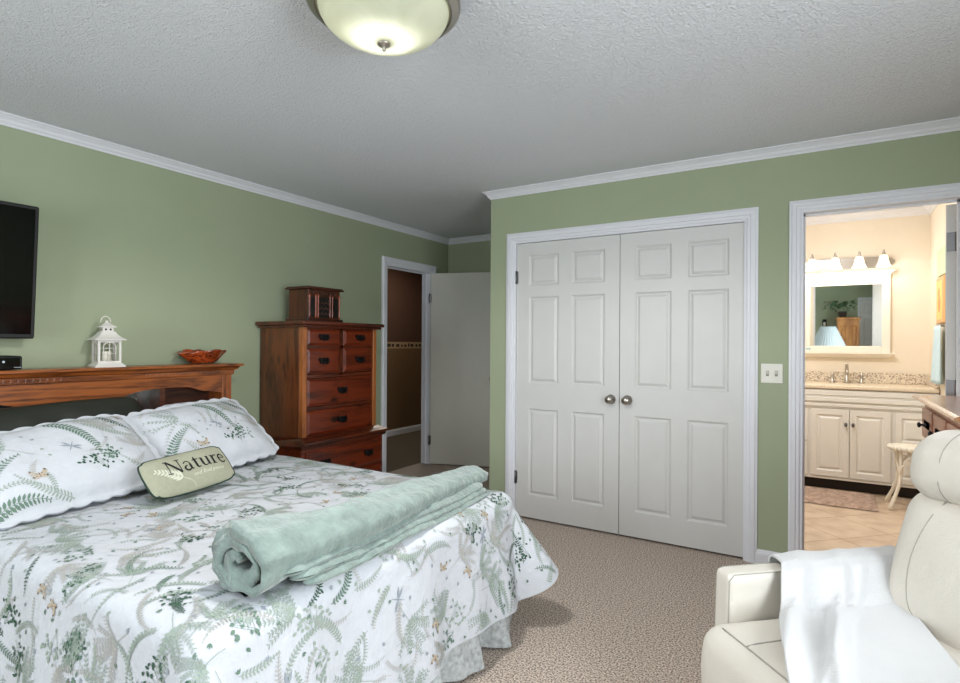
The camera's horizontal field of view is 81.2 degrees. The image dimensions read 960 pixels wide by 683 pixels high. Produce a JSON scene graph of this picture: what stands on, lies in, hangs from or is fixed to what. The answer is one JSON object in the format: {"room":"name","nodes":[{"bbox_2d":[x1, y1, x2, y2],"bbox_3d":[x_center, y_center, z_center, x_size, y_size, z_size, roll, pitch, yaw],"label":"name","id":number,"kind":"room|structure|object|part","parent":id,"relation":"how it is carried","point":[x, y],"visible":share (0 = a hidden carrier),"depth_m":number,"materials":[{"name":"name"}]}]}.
{"room":"bedroom","nodes":[
{"label":"bedroom","id":0,"kind":"room"},
{"bbox_2d":[0,125,447,425],"bbox_3d":[-2.263,-0.023,3.247,0.120,2.620,7.340,0,0,31],"label":"wall","id":1,"kind":"structure","parent":0,"point":[175,261],"depth_m":3.60,"materials":[{"name":"green paint"}]},
{"bbox_2d":[0,200,38,338],"bbox_3d":[-2.606,-0.353,2.394,0.162,0.670,1.150,0,0,31],"label":"television","id":2,"kind":"object","parent":1,"relation":"attached to","point":[19,223],"visible":1,"depth_m":2.79,"materials":[{"name":"black plastic"}]},
{"bbox_2d":[0,111,448,244],"bbox_3d":[-2.189,-1.126,3.197,0.050,0.055,7.120,0,0,31],"label":"trim","id":3,"kind":"structure","parent":1,"relation":"attached to","point":[6,119],"depth_m":3.63,"materials":[{"name":"white paint"}]},
{"bbox_2d":[381,256,435,472],"bbox_3d":[-0.754,0.246,5.698,0.138,2.113,0.866,0,0,31],"label":"trim","id":4,"kind":"structure","parent":1,"relation":"attached to","point":[425,270],"depth_m":5.97,"materials":[{"name":"white paint"}]},
{"bbox_2d":[428,272,490,466],"bbox_3d":[-0.179,0.287,5.840,0.753,2.015,0.107,0,0,13],"label":"door","id":5,"kind":"structure","parent":1,"relation":"in","point":[460,302],"depth_m":5.86,"materials":[{"name":"beige paint"}]},
{"bbox_2d":[387,268,421,429],"bbox_3d":[-1.501,-0.007,7.387,0.101,2.620,5.400,0,0,31],"label":"wall","id":6,"kind":"structure","parent":0,"point":[404,289],"depth_m":7.97,"materials":[{"name":"brown paint"}]},
{"bbox_2d":[386,424,420,436],"bbox_3d":[-1.461,1.261,7.354,0.013,0.085,5.400,0,0,31],"label":"baseboard","id":7,"kind":"structure","parent":6,"relation":"attached to","point":[403,430],"depth_m":7.95,"materials":[{"name":"white paint"}]},
{"bbox_2d":[448,240,490,272],"bbox_3d":[0.951,0.003,5.513,3.000,2.620,0.120,0,0,31],"label":"wall","id":8,"kind":"structure","parent":0,"point":[471,257],"depth_m":6.10,"materials":[{"name":"green paint"}]},
{"bbox_2d":[448,234,490,244],"bbox_3d":[0.231,-1.103,5.861,1.400,0.055,0.050,0,0,31],"label":"trim","id":9,"kind":"structure","parent":8,"relation":"attached to","point":[479,238],"depth_m":6.07,"materials":[{"name":"white paint"}]},
{"bbox_2d":[0,0,959,238],"bbox_3d":[-0.167,-1.174,1.903,5.090,0.060,7.220,0,0,31],"label":"ceiling","id":10,"kind":"structure","parent":0,"point":[516,93],"depth_m":2.50,"materials":[{"name":"white paint"}]},
{"bbox_2d":[306,0,460,56],"bbox_3d":[-0.310,-1.043,1.813,0.494,0.206,0.494,0,0,31],"label":"ceiling light","id":11,"kind":"object","parent":10,"relation":"attached to","point":[391,28],"visible":1,"depth_m":1.76,"materials":[{"name":"white glass"}]},
{"bbox_2d":[386,430,912,682],"bbox_3d":[-0.019,1.351,3.600,6.590,0.100,10.300,0,0,31],"label":"floor","id":12,"kind":"structure","parent":0,"point":[619,608],"depth_m":2.83,"materials":[{"name":"carpet"}]},
{"bbox_2d":[0,363,557,682],"bbox_3d":[-1.164,0.719,2.497,2.554,1.145,1.932,0,0,31],"label":"bed","id":13,"kind":"object","parent":12,"relation":"on","point":[123,589],"visible":0.66,"depth_m":1.82,"materials":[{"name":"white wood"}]},
{"bbox_2d":[0,355,21,369],"bbox_3d":[-2.378,0.102,2.672,0.184,0.066,0.260,0,0,31],"label":"cable box","id":14,"kind":"object","parent":13,"relation":"on","point":[7,362],"visible":1,"depth_m":2.70,"materials":[{"name":"black plastic"}]},
{"bbox_3d":[-2.300,0.104,2.629,0.002,0.052,0.230,0,0,31],"label":"display panel","id":15,"kind":"part","parent":14,"relation":"part of","materials":[{"name":"black plastic"}]},
{"bbox_3d":[-2.329,0.195,2.630,0.004,0.022,0.642,0,0,31],"label":"dentil trim","id":16,"kind":"part","parent":13,"relation":"part of","materials":[{"name":"red wood"}]},
{"bbox_2d":[0,397,141,430],"bbox_3d":[-2.050,0.476,2.715,0.260,0.355,0.864,0,0,31],"label":"bed pillow","id":17,"kind":"object","parent":13,"relation":"on","point":[11,418],"visible":0.27,"depth_m":2.75,"materials":[{"name":"fabric"}]},
{"bbox_2d":[0,414,161,529],"bbox_3d":[-1.759,0.511,2.354,0.417,0.325,0.793,0,0,23],"label":"pillow sham","id":18,"kind":"object","parent":13,"relation":"on","point":[55,468],"visible":0.96,"depth_m":2.29,"materials":[{"name":"white fabric"}]},
{"bbox_2d":[86,316,126,367],"bbox_3d":[-2.103,-0.001,3.154,0.155,0.287,0.155,0,0,40],"label":"candle lantern","id":19,"kind":"object","parent":13,"relation":"on","point":[106,335],"visible":1,"depth_m":3.13,"materials":[{"name":"white metal"}]},
{"bbox_2d":[102,351,110,360],"bbox_3d":[-2.103,0.087,3.154,0.044,0.066,0.044,0,0,40],"label":"candle","id":20,"kind":"object","parent":19,"relation":"on","point":[106,356],"depth_m":3.14,"materials":[{"name":"beige wax"}]},
{"bbox_3d":[-2.103,0.057,3.154,0.113,0.130,0.113,0,0,40],"label":"frame","id":21,"kind":"part","parent":19,"relation":"part of","materials":[{"name":"white metal"}]},
{"bbox_2d":[0,363,243,385],"bbox_3d":[-2.141,0.179,3.074,0.230,0.075,1.755,0,0,31],"label":"shelf","id":22,"kind":"object","parent":13,"relation":"attached to","point":[130,374],"depth_m":3.11,"materials":[{"name":"red wood"}]},
{"bbox_2d":[124,390,148,409],"bbox_3d":[-2.190,0.502,3.117,0.006,0.570,0.720,0,0,30],"label":"mirror","id":23,"kind":"object","parent":13,"relation":"attached to","point":[142,397],"depth_m":3.38,"materials":[{"name":"mirror"}]},
{"bbox_2d":[162,401,196,406],"bbox_3d":[-1.666,0.510,3.382,0.234,0.288,0.483,0,0,31],"label":"bed pillow","id":24,"kind":"object","parent":13,"relation":"on","point":[168,405],"visible":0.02,"depth_m":3.28,"materials":[{"name":"white fabric"}]},
{"bbox_2d":[137,446,234,499],"bbox_3d":[-1.295,0.577,2.489,0.147,0.163,0.418,0,0,26],"label":"throw cushion","id":25,"kind":"object","parent":13,"relation":"on","point":[172,476],"visible":1,"depth_m":2.44,"materials":[{"name":"green fabric"}]},
{"bbox_2d":[153,469,196,484],"bbox_3d":[-1.301,0.583,2.390,0.034,0.090,0.169,0,0,40],"label":"print","id":26,"kind":"object","parent":25,"relation":"attached to","point":[160,476],"depth_m":2.38},
{"bbox_2d":[162,454,224,474],"bbox_3d":[-1.269,0.542,2.509,0.070,0.050,0.298,0,0,31],"label":"print","id":27,"kind":"object","parent":25,"relation":"attached to","point":[183,464],"depth_m":2.49,"materials":[{"name":"black"}]},
{"bbox_2d":[194,465,223,474],"bbox_3d":[-1.218,0.578,2.527,0.016,0.021,0.156,0,0,25],"label":"print","id":28,"kind":"object","parent":25,"relation":"attached to","point":[198,469],"depth_m":2.52},
{"bbox_3d":[-1.808,0.200,3.481,0.004,0.022,0.516,0,0,31],"label":"dentil trim","id":29,"kind":"part","parent":13,"relation":"part of","materials":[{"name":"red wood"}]},
{"bbox_3d":[-2.220,0.627,3.120,0.030,0.820,1.495,0,0,31],"label":"headboard","id":30,"kind":"part","parent":13,"relation":"part of","materials":[{"name":"red wood"}]},
{"bbox_2d":[177,349,225,363],"bbox_3d":[-1.804,0.096,3.637,0.201,0.094,0.326,0,0,31],"label":"wooden bowl","id":31,"kind":"object","parent":13,"relation":"on","point":[197,356],"visible":1,"depth_m":3.59,"materials":[{"name":"brown wood"}]},
{"bbox_2d":[126,398,278,466],"bbox_3d":[-1.472,0.507,3.029,0.396,0.343,0.745,0,0,21],"label":"pillow sham","id":32,"kind":"object","parent":13,"relation":"on","point":[223,423],"visible":0.83,"depth_m":2.96,"materials":[{"name":"white fabric"}]},
{"bbox_3d":[-1.751,0.754,3.749,0.175,1.075,0.070,0,0,31],"label":"headboard post","id":33,"kind":"part","parent":13,"relation":"part of","materials":[{"name":"red wood"}]},
{"bbox_2d":[212,465,489,597],"bbox_3d":[-0.312,0.591,2.061,0.272,0.201,1.340,0,0,29],"label":"throw blanket","id":34,"kind":"object","parent":13,"relation":"on","point":[251,556],"visible":1,"depth_m":1.66,"materials":[{"name":"green fabric"}]},
{"bbox_2d":[255,321,387,471],"bbox_3d":[-1.199,0.577,4.305,0.555,1.438,0.868,0,0,31],"label":"dresser","id":35,"kind":"object","parent":12,"relation":"on","point":[318,394],"visible":0.75,"depth_m":4.08,"materials":[{"name":"brown wood"}]},
{"bbox_2d":[285,286,343,321],"bbox_3d":[-1.254,-0.274,4.258,0.246,0.262,0.366,0,0,31],"label":"jewelry box","id":36,"kind":"object","parent":35,"relation":"on","point":[306,303],"visible":0.99,"depth_m":4.15,"materials":[{"name":"brown wood"}]},
{"bbox_3d":[-1.229,-0.253,4.102,0.004,0.150,0.044,0,0,31],"label":"panel door","id":37,"kind":"part","parent":36,"relation":"part of","materials":[{"name":"black glass"}]},
{"bbox_3d":[-1.253,-0.395,4.259,0.246,0.020,0.366,0,0,31],"label":"lid","id":38,"kind":"part","parent":36,"relation":"part of","materials":[{"name":"brown wood"}]},
{"bbox_3d":[-1.171,-0.253,4.196,0.004,0.150,0.102,0,0,31],"label":"panel door","id":39,"kind":"part","parent":36,"relation":"part of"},
{"bbox_3d":[-1.109,-0.252,4.298,0.004,0.150,0.056,0,0,31],"label":"panel door","id":40,"kind":"part","parent":36,"relation":"part of","materials":[{"name":"black glass"}]},
{"bbox_3d":[-1.145,0.141,4.072,0.042,0.182,0.317,0,0,31],"label":"drawer","id":41,"kind":"part","parent":35,"relation":"part of","materials":[{"name":"brown wood"}]},
{"bbox_3d":[-1.144,-0.029,4.073,0.042,0.122,0.317,0,0,31],"label":"drawer","id":42,"kind":"part","parent":35,"relation":"part of","materials":[{"name":"brown wood"}]},
{"bbox_3d":[-1.120,0.141,4.047,0.026,0.056,0.104,0,0,31],"label":"drawer pull","id":43,"kind":"part","parent":35,"relation":"part of","materials":[{"name":"black metal"}]},
{"bbox_3d":[-1.119,-0.029,4.048,0.026,0.056,0.104,0,0,31],"label":"drawer pull","id":44,"kind":"part","parent":35,"relation":"part of","materials":[{"name":"black metal"}]},
{"bbox_3d":[-1.090,0.863,3.983,0.026,0.056,0.104,0,0,31],"label":"drawer pull","id":45,"kind":"part","parent":35,"relation":"part of","materials":[{"name":"black metal"}]},
{"bbox_3d":[-1.201,0.709,4.304,0.555,0.075,0.866,0,0,31],"label":"waist moulding","id":46,"kind":"part","parent":35,"relation":"part of","materials":[{"name":"brown wood"}]},
{"bbox_3d":[-1.055,0.584,4.221,0.042,0.178,0.670,0,0,31],"label":"drawer","id":47,"kind":"part","parent":35,"relation":"part of","materials":[{"name":"brown wood"}]},
{"bbox_3d":[-1.054,0.366,4.222,0.042,0.198,0.670,0,0,31],"label":"drawer","id":48,"kind":"part","parent":35,"relation":"part of","materials":[{"name":"brown wood"}]},
{"bbox_3d":[-1.026,0.584,4.204,0.026,0.056,0.104,0,0,31],"label":"drawer pull","id":49,"kind":"part","parent":35,"relation":"part of","materials":[{"name":"black metal"}]},
{"bbox_3d":[-1.025,0.366,4.204,0.026,0.056,0.104,0,0,31],"label":"drawer pull","id":50,"kind":"part","parent":35,"relation":"part of","materials":[{"name":"black metal"}]},
{"bbox_3d":[-1.004,0.865,4.188,0.042,0.195,0.780,0,0,31],"label":"drawer","id":51,"kind":"part","parent":35,"relation":"part of","materials":[{"name":"brown wood"}]},
{"bbox_3d":[-0.961,0.143,4.373,0.042,0.182,0.317,0,0,31],"label":"drawer","id":52,"kind":"part","parent":35,"relation":"part of","materials":[{"name":"brown wood"}]},
{"bbox_3d":[-0.960,-0.027,4.374,0.042,0.122,0.317,0,0,31],"label":"drawer","id":53,"kind":"part","parent":35,"relation":"part of","materials":[{"name":"brown wood"}]},
{"bbox_3d":[-0.927,0.143,4.363,0.026,0.056,0.104,0,0,31],"label":"drawer pull","id":54,"kind":"part","parent":35,"relation":"part of","materials":[{"name":"black metal"}]},
{"bbox_3d":[-0.926,-0.027,4.363,0.026,0.056,0.104,0,0,31],"label":"drawer pull","id":55,"kind":"part","parent":35,"relation":"part of","materials":[{"name":"black metal"}]},
{"bbox_3d":[-0.860,0.866,4.358,0.026,0.056,0.104,0,0,31],"label":"drawer pull","id":56,"kind":"part","parent":35,"relation":"part of","materials":[{"name":"black metal"}]},
{"bbox_3d":[-1.006,1.085,4.188,0.042,0.205,0.780,0,0,31],"label":"drawer","id":57,"kind":"part","parent":35,"relation":"part of","materials":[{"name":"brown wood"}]},
{"bbox_2d":[701,430,959,682],"bbox_3d":[1.248,0.783,1.489,1.150,1.040,0.768,0,0,-11],"label":"recliner","id":58,"kind":"object","parent":12,"relation":"on","point":[744,643],"visible":0.64,"depth_m":1.65,"materials":[{"name":"beige leather"}]},
{"bbox_3d":[1.131,0.986,1.820,0.795,0.535,0.072,0,0,-11],"label":"armrest","id":59,"kind":"part","parent":58,"relation":"part of","materials":[{"name":"beige leather"}]},
{"bbox_2d":[701,619,959,682],"bbox_3d":[1.055,0.965,1.453,0.720,0.274,0.617,0,0,-11],"label":"seat cushion","id":60,"kind":"object","parent":58,"relation":"on","point":[733,650],"depth_m":1.56,"materials":[{"name":"beige leather"}]},
{"bbox_2d":[768,545,959,682],"bbox_3d":[1.018,0.780,1.491,0.421,0.202,1.099,0,0,24],"label":"fleece blanket","id":61,"kind":"object","parent":58,"relation":"on","point":[840,621],"visible":0.91,"depth_m":1.57,"materials":[{"name":"white fabric"}]},
{"bbox_2d":[889,492,959,650],"bbox_3d":[1.466,0.682,1.516,0.323,0.445,0.616,0,0,-11],"label":"cushion","id":62,"kind":"object","parent":58,"relation":"on","point":[924,581],"depth_m":1.64,"materials":[{"name":"beige leather"}]},
{"bbox_2d":[805,486,878,511],"bbox_3d":[2.921,1.308,4.769,0.757,0.022,0.574,0,0,31],"label":"bath rug","id":63,"kind":"object","parent":12,"relation":"on","point":[856,500],"visible":0.69,"depth_m":4.64,"materials":[{"name":"brown fabric"}]},
{"bbox_2d":[805,388,938,497],"bbox_3d":[3.329,0.876,5.148,1.325,0.900,0.567,0,0,31],"label":"bathroom vanity","id":64,"kind":"object","parent":12,"relation":"on","point":[848,433],"visible":0.59,"depth_m":4.88,"materials":[{"name":"beige paint"}]},
{"bbox_3d":[2.852,0.743,5.155,0.282,0.290,0.018,0,0,31],"label":"drawer","id":65,"kind":"part","parent":64,"relation":"part of","materials":[{"name":"beige paint"}]},
{"bbox_3d":[2.850,1.051,5.154,0.282,0.295,0.018,0,0,31],"label":"drawer","id":66,"kind":"part","parent":64,"relation":"part of","materials":[{"name":"beige paint"}]},
{"bbox_3d":[3.115,0.899,4.994,0.290,0.600,0.018,0,0,31],"label":"cabinet door","id":67,"kind":"part","parent":64,"relation":"part of","materials":[{"name":"beige paint"}]},
{"bbox_3d":[3.202,1.217,4.942,1.325,0.020,0.012,0,0,31],"label":"rail","id":68,"kind":"part","parent":64,"relation":"part of","materials":[{"name":"beige paint"}]},
{"bbox_3d":[3.368,0.900,4.839,0.290,0.600,0.018,0,0,31],"label":"cabinet door","id":69,"kind":"part","parent":64,"relation":"part of","materials":[{"name":"beige paint"}]},
{"bbox_3d":[3.202,0.505,4.937,1.325,0.150,0.028,0,0,31],"label":"apron moulding","id":70,"kind":"part","parent":64,"relation":"part of","materials":[{"name":"beige paint"}]},
{"bbox_2d":[805,371,939,392],"bbox_3d":[3.338,0.357,5.155,1.329,0.133,0.554,0,0,31],"label":"countertop","id":71,"kind":"structure","parent":64,"relation":"on","point":[896,382],"depth_m":5.10,"materials":[{"name":"beige stone"}]},
{"bbox_2d":[827,363,866,382],"bbox_3d":[3.421,0.294,5.221,0.314,0.186,0.158,0,0,31],"label":"faucet","id":72,"kind":"object","parent":71,"relation":"on","point":[846,364],"visible":1,"depth_m":5.25,"materials":[{"name":"silver metal"}]},
{"bbox_3d":[3.341,0.337,5.327,0.068,0.100,0.051,0,0,31],"label":"handle","id":73,"kind":"part","parent":72,"relation":"part of","materials":[{"name":"silver metal"}]},
{"bbox_3d":[3.421,0.294,5.221,0.060,0.186,0.158,0,0,31],"label":"spout","id":74,"kind":"part","parent":72,"relation":"part of","materials":[{"name":"silver metal"}]},
{"bbox_3d":[3.551,0.338,5.199,0.068,0.100,0.051,0,0,31],"label":"handle","id":75,"kind":"part","parent":72,"relation":"part of","materials":[{"name":"silver metal"}]},
{"bbox_3d":[3.636,1.054,4.674,0.275,0.295,0.018,0,0,31],"label":"drawer","id":76,"kind":"part","parent":64,"relation":"part of","materials":[{"name":"beige paint"}]},
{"bbox_3d":[3.638,0.747,4.675,0.275,0.290,0.018,0,0,31],"label":"drawer","id":77,"kind":"part","parent":64,"relation":"part of","materials":[{"name":"beige paint"}]},
{"bbox_2d":[884,443,917,510],"bbox_3d":[3.419,1.077,4.448,0.317,0.504,0.317,0,0,31],"label":"vanity stool","id":78,"kind":"object","parent":12,"relation":"on","point":[900,448],"visible":0.54,"depth_m":4.42,"materials":[{"name":"beige wood"}]},
{"bbox_3d":[3.384,1.097,4.594,0.028,0.465,0.134,0,0,-14],"label":"leg","id":79,"kind":"part","parent":78,"relation":"part of","materials":[{"name":"beige wood"}]},
{"bbox_3d":[3.273,1.096,4.412,0.135,0.465,0.028,0,0,-14],"label":"leg","id":80,"kind":"part","parent":78,"relation":"part of","materials":[{"name":"beige wood"}]},
{"bbox_3d":[3.421,0.847,4.449,0.280,0.045,0.280,0,0,31],"label":"seat","id":81,"kind":"part","parent":78,"relation":"part of","materials":[{"name":"beige fabric"}]},
{"bbox_2d":[912,394,959,437],"bbox_3d":[2.297,0.789,2.176,0.877,1.045,1.060,0,0,31],"label":"dresser","id":82,"kind":"object","parent":12,"relation":"on","point":[939,413],"visible":0.12,"depth_m":2.44,"materials":[{"name":"brown wood"}]},
{"bbox_3d":[2.115,0.399,2.683,0.036,0.028,0.027,0,0,31],"label":"knob","id":83,"kind":"part","parent":82,"relation":"part of","materials":[{"name":"black metal"}]},
{"bbox_3d":[2.139,0.399,2.668,0.021,0.145,0.290,0,0,31],"label":"drawer","id":84,"kind":"part","parent":82,"relation":"part of","materials":[{"name":"brown wood"}]},
{"bbox_3d":[1.970,0.398,2.390,0.021,0.145,0.300,0,0,31],"label":"drawer","id":85,"kind":"part","parent":82,"relation":"part of","materials":[{"name":"brown wood"}]},
{"bbox_3d":[1.795,0.396,2.105,0.021,0.145,0.310,0,0,31],"label":"drawer","id":86,"kind":"part","parent":82,"relation":"part of","materials":[{"name":"brown wood"}]},
{"bbox_2d":[489,131,959,552],"bbox_3d":[1.645,0.001,3.389,3.600,2.620,0.120,0,0,31],"label":"wall","id":87,"kind":"structure","parent":0,"point":[769,185],"depth_m":3.30,"materials":[{"name":"green paint"}]},
{"bbox_2d":[514,234,619,533],"bbox_3d":[0.587,0.285,3.958,0.794,2.014,0.104,0,0,31],"label":"door","id":88,"kind":"structure","parent":87,"relation":"in","point":[568,365],"depth_m":3.95,"materials":[{"name":"white paint"}]},
{"bbox_3d":[0.869,0.390,3.764,0.064,0.064,0.069,0,0,31],"label":"handle","id":89,"kind":"part","parent":88,"relation":"part of","materials":[{"name":"silver metal"}]},
{"bbox_2d":[505,207,758,562],"bbox_3d":[0.949,0.254,3.803,1.696,2.107,0.138,0,0,31],"label":"trim","id":90,"kind":"structure","parent":87,"relation":"attached to","point":[749,216],"depth_m":3.42,"materials":[{"name":"white paint"}]},
{"bbox_2d":[619,222,743,556],"bbox_3d":[1.268,0.288,3.541,0.794,2.014,0.104,0,0,31],"label":"door","id":91,"kind":"structure","parent":87,"relation":"in","point":[681,415],"depth_m":3.55,"materials":[{"name":"white paint"}]},
{"bbox_3d":[0.967,0.391,3.704,0.064,0.064,0.069,0,0,31],"label":"handle","id":92,"kind":"part","parent":91,"relation":"part of","materials":[{"name":"silver metal"}]},
{"bbox_2d":[482,117,959,199],"bbox_3d":[1.522,-1.102,3.372,3.500,0.055,0.050,0,0,31],"label":"trim","id":93,"kind":"structure","parent":87,"relation":"attached to","point":[950,124],"depth_m":3.33,"materials":[{"name":"white paint"}]},
{"bbox_2d":[755,549,778,563],"bbox_3d":[1.700,1.268,3.269,0.167,0.085,0.013,0,0,31],"label":"baseboard","id":94,"kind":"structure","parent":87,"relation":"attached to","point":[761,556],"depth_m":3.29,"materials":[{"name":"white paint"}]},
{"bbox_2d":[761,364,782,383],"bbox_3d":[1.706,0.187,3.273,0.114,0.114,0.012,0,0,31],"label":"light switch","id":95,"kind":"object","parent":87,"relation":"attached to","point":[770,373],"visible":1,"depth_m":3.27,"materials":[{"name":"beige plastic"}]},
{"bbox_2d":[788,183,959,551],"bbox_3d":[2.166,0.254,3.058,0.837,2.118,0.138,0,0,31],"label":"trim","id":96,"kind":"structure","parent":87,"relation":"attached to","point":[799,210],"depth_m":3.20,"materials":[{"name":"white paint"}]},
{"bbox_2d":[811,206,918,216],"bbox_3d":[2.841,-1.257,4.330,1.550,0.065,2.700,0,0,31],"label":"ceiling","id":97,"kind":"structure","parent":0,"point":[915,206],"depth_m":5.24,"materials":[{"name":"white paint"}]},
{"bbox_2d":[805,214,929,373],"bbox_3d":[3.533,0.018,5.422,1.500,2.620,0.100,0,0,31],"label":"wall","id":98,"kind":"structure","parent":0,"point":[906,240],"depth_m":5.17,"materials":[{"name":"beige paint"}]},
{"bbox_2d":[805,270,894,357],"bbox_3d":[3.483,-0.252,5.338,0.760,0.810,0.100,0,0,31],"label":"wall mirror","id":99,"kind":"object","parent":98,"relation":"attached to","point":[848,314],"visible":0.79,"depth_m":5.33,"materials":[{"name":"white paint"}]},
{"bbox_2d":[810,284,881,345],"bbox_3d":[3.492,-0.246,5.356,0.578,0.584,0.013,0,0,31],"label":"mirror glass","id":100,"kind":"object","parent":99,"relation":"attached to","point":[840,314],"depth_m":5.35,"materials":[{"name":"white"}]},
{"bbox_2d":[805,352,894,357],"bbox_3d":[3.484,0.128,5.343,0.760,0.050,0.085,0,0,31],"label":"shelf","id":101,"kind":"object","parent":99,"relation":"attached to","point":[807,354],"depth_m":5.29,"materials":[{"name":"white paint"}]},
{"bbox_2d":[806,270,894,279],"bbox_3d":[3.485,-0.632,5.339,0.750,0.050,0.100,0,0,31],"label":"shelf","id":102,"kind":"object","parent":99,"relation":"attached to","point":[877,274],"depth_m":5.29,"materials":[{"name":"white paint"}]},
{"bbox_2d":[806,249,894,270],"bbox_3d":[3.472,-0.765,5.297,0.750,0.157,0.187,0,0,31],"label":"vanity light","id":103,"kind":"object","parent":98,"relation":"attached to","point":[859,262],"visible":0.98,"depth_m":5.29,"materials":[{"name":"silver metal"}]},
{"bbox_3d":[3.212,-0.743,5.419,0.124,0.111,0.124,0,0,31],"label":"lamp shade","id":104,"kind":"part","parent":103,"relation":"part of","materials":[{"name":"white glass"}]},
{"bbox_3d":[3.374,-0.743,5.320,0.124,0.111,0.124,0,0,31],"label":"lamp shade","id":105,"kind":"part","parent":103,"relation":"part of","materials":[{"name":"white glass"}]},
{"bbox_3d":[3.515,-0.742,5.368,0.750,0.104,0.020,0,0,31],"label":"plate","id":106,"kind":"part","parent":103,"relation":"part of","materials":[{"name":"silver metal"}]},
{"bbox_3d":[3.536,-0.742,5.221,0.124,0.111,0.124,0,0,31],"label":"lamp shade","id":107,"kind":"part","parent":103,"relation":"part of","materials":[{"name":"white glass"}]},
{"bbox_3d":[3.694,-0.741,5.124,0.124,0.111,0.124,0,0,31],"label":"lamp shade","id":108,"kind":"part","parent":103,"relation":"part of","materials":[{"name":"white glass"}]},
{"bbox_2d":[805,371,925,384],"bbox_3d":[3.474,0.341,5.380,1.325,0.098,0.029,0,0,31],"label":"backsplash","id":109,"kind":"structure","parent":98,"relation":"attached to","point":[854,377],"depth_m":5.24,"materials":[{"name":"stone"}]},
{"bbox_2d":[806,206,928,225],"bbox_3d":[3.473,-1.183,5.372,1.340,0.069,0.062,0,0,31],"label":"trim","id":110,"kind":"structure","parent":98,"relation":"attached to","point":[911,211],"depth_m":5.27,"materials":[{"name":"white paint"}]},
{"bbox_2d":[930,202,956,395],"bbox_3d":[3.419,0.013,3.904,0.110,2.620,2.610,0,0,31],"label":"wall","id":111,"kind":"structure","parent":0,"point":[938,216],"depth_m":4.80,"materials":[{"name":"beige paint"}]},
{"bbox_2d":[923,204,938,213],"bbox_3d":[3.356,-1.188,3.957,0.062,0.069,2.600,0,0,31],"label":"trim","id":112,"kind":"structure","parent":111,"relation":"attached to","point":[930,208],"depth_m":4.92,"materials":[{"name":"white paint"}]},
{"bbox_2d":[931,323,944,384],"bbox_3d":[3.659,0.096,4.466,0.073,0.482,0.290,0,0,31],"label":"hand towel","id":113,"kind":"object","parent":111,"relation":"hanging from","point":[936,369],"visible":1,"depth_m":4.43,"materials":[{"name":"white fabric"}]},
{"bbox_2d":[936,275,944,323],"bbox_3d":[3.710,-0.333,4.508,0.023,0.370,0.300,0,0,31],"label":"framed picture","id":114,"kind":"object","parent":111,"relation":"attached to","point":[940,282],"visible":0.99,"depth_m":4.46},
{"bbox_2d":[937,280,941,319],"bbox_3d":[3.701,-0.333,4.513,0.002,0.310,0.240,0,0,31],"label":"print","id":115,"kind":"object","parent":114,"relation":"attached to","point":[939,282],"depth_m":4.50},
{"bbox_2d":[937,245,945,277],"bbox_3d":[3.717,-0.643,4.506,0.012,0.220,0.380,0,0,31],"label":"wall plaque","id":116,"kind":"object","parent":111,"relation":"attached to","point":[941,254],"visible":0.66,"depth_m":4.49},
{"bbox_2d":[945,204,956,395],"bbox_3d":[2.745,0.290,3.183,0.114,2.030,0.704,0,0,43],"label":"door","id":117,"kind":"structure","parent":111,"relation":"in","point":[951,209],"depth_m":2.96,"materials":[{"name":"white paint"}]}
]}

